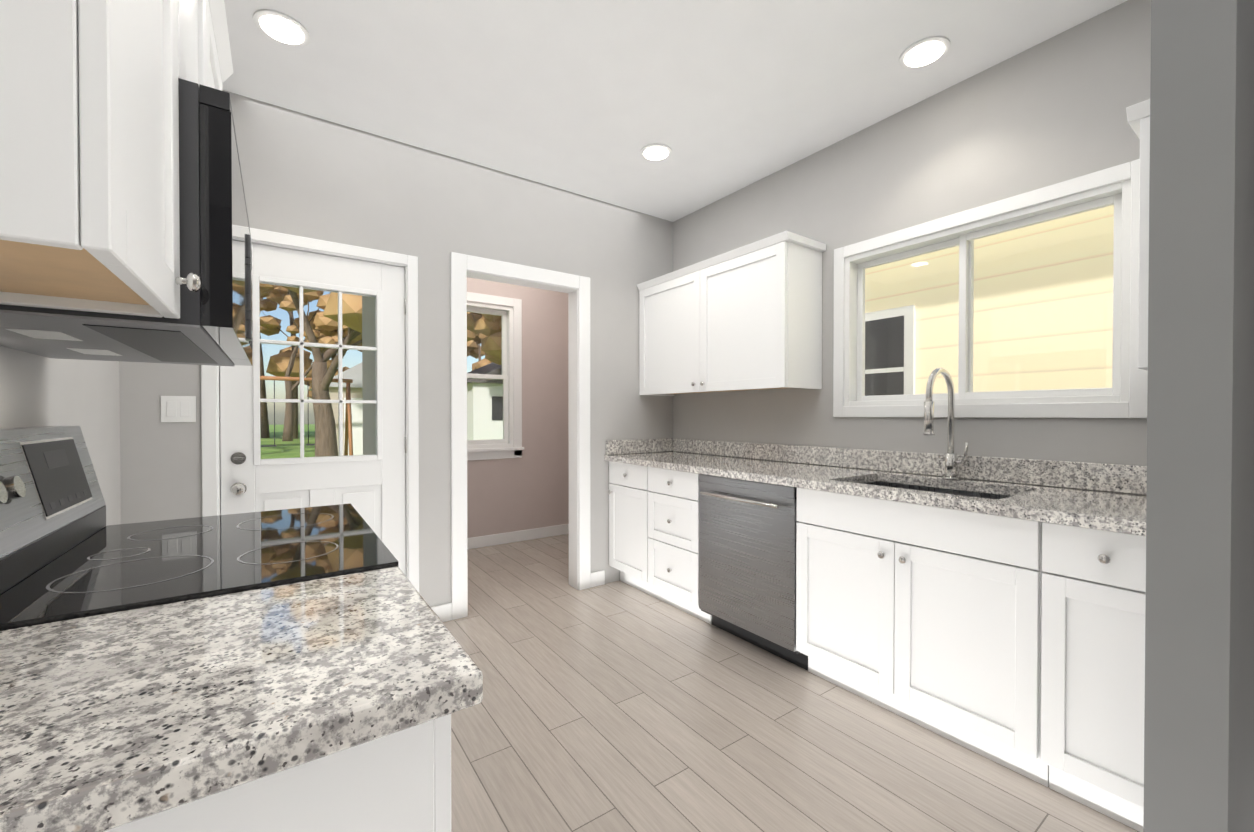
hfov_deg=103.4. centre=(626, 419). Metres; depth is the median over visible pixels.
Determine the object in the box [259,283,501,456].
trees
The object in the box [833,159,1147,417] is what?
sliding window
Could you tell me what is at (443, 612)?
baseboard
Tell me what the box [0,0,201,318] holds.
upper cabinet
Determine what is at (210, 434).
door frame
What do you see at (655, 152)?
recessed light
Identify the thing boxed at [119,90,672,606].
wall
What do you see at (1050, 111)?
wall
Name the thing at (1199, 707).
wall
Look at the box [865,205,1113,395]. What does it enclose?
window glass
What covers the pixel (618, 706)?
floor
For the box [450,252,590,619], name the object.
door frame
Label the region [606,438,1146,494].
backsplash
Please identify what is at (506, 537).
baseboard
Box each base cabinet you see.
[104,714,450,831]
[608,461,658,598]
[648,467,711,623]
[796,481,1048,786]
[1040,522,1145,831]
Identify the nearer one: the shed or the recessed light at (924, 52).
the recessed light at (924, 52)
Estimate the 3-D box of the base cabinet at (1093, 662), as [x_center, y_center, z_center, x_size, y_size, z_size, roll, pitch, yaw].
[1.595,0.749,1.577,0.627,0.872,0.295,0,1,-35]
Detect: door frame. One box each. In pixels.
[201,228,418,591]
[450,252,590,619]
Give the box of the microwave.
[0,78,251,365]
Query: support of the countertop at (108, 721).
on the base cabinet at (399, 781)
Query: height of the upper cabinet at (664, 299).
0.793 m
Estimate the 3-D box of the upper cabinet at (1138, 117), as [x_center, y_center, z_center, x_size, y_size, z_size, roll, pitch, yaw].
[1.744,-0.567,1.586,0.359,0.813,0.157,0,1,-35]
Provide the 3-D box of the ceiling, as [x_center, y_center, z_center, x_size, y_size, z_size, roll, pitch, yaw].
[0.271,-1.563,1.312,3.318,0.100,7.240,0,1,-35]
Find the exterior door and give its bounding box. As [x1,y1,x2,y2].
[220,243,405,575]
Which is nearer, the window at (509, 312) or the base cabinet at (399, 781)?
the base cabinet at (399, 781)
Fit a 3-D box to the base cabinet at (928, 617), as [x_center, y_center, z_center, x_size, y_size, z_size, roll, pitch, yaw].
[1.254,0.744,2.060,0.627,0.874,0.882,0,1,-35]
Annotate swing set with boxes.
[260,376,352,455]
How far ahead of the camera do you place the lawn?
24.22 m
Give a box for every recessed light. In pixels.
[253,9,309,47]
[640,144,671,161]
[899,36,950,69]
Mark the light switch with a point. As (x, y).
(178, 408)
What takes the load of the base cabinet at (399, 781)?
on the floor
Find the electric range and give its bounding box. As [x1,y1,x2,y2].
[0,426,397,630]
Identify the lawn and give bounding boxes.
[260,424,314,458]
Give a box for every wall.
[0,346,120,525]
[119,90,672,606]
[362,277,568,537]
[364,296,375,454]
[673,0,1150,465]
[1143,0,1253,831]
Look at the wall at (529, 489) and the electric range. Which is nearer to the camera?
the electric range
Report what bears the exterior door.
in the wall at (311, 176)
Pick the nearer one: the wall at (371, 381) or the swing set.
the wall at (371, 381)
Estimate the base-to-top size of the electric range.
1.172 m
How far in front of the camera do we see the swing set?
12.80 m
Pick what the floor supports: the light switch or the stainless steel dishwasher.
the stainless steel dishwasher
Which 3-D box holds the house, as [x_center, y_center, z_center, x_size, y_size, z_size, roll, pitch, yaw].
[-6.440,-1.557,31.575,9.800,5.450,7.600,0,1,-35]
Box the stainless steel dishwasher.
[698,474,807,669]
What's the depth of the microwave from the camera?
0.79 m
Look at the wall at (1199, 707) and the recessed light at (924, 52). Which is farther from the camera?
the recessed light at (924, 52)
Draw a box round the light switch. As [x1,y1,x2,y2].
[161,396,195,421]
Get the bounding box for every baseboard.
[431,570,604,621]
[467,524,568,548]
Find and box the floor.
[443,534,1138,831]
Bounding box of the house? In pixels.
[467,362,502,439]
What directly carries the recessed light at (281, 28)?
in the ceiling
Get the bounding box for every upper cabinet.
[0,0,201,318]
[178,0,232,90]
[637,266,726,394]
[689,231,824,390]
[1126,99,1149,370]
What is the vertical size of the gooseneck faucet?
0.486 m
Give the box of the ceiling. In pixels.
[222,0,1127,221]
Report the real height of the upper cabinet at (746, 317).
0.793 m
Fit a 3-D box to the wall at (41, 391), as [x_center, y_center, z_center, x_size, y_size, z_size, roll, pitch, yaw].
[-0.572,-0.149,-0.168,0.220,2.700,5.770,0,1,-35]
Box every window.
[467,292,523,460]
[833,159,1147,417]
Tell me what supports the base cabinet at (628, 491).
on the floor
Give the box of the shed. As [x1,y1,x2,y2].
[309,363,362,455]
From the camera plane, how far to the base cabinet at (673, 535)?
2.96 m
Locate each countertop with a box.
[0,567,482,831]
[604,451,1146,535]
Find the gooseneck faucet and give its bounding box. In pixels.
[923,368,968,479]
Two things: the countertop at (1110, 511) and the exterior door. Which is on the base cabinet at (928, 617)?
the countertop at (1110, 511)
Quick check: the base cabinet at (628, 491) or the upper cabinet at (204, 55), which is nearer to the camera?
the upper cabinet at (204, 55)

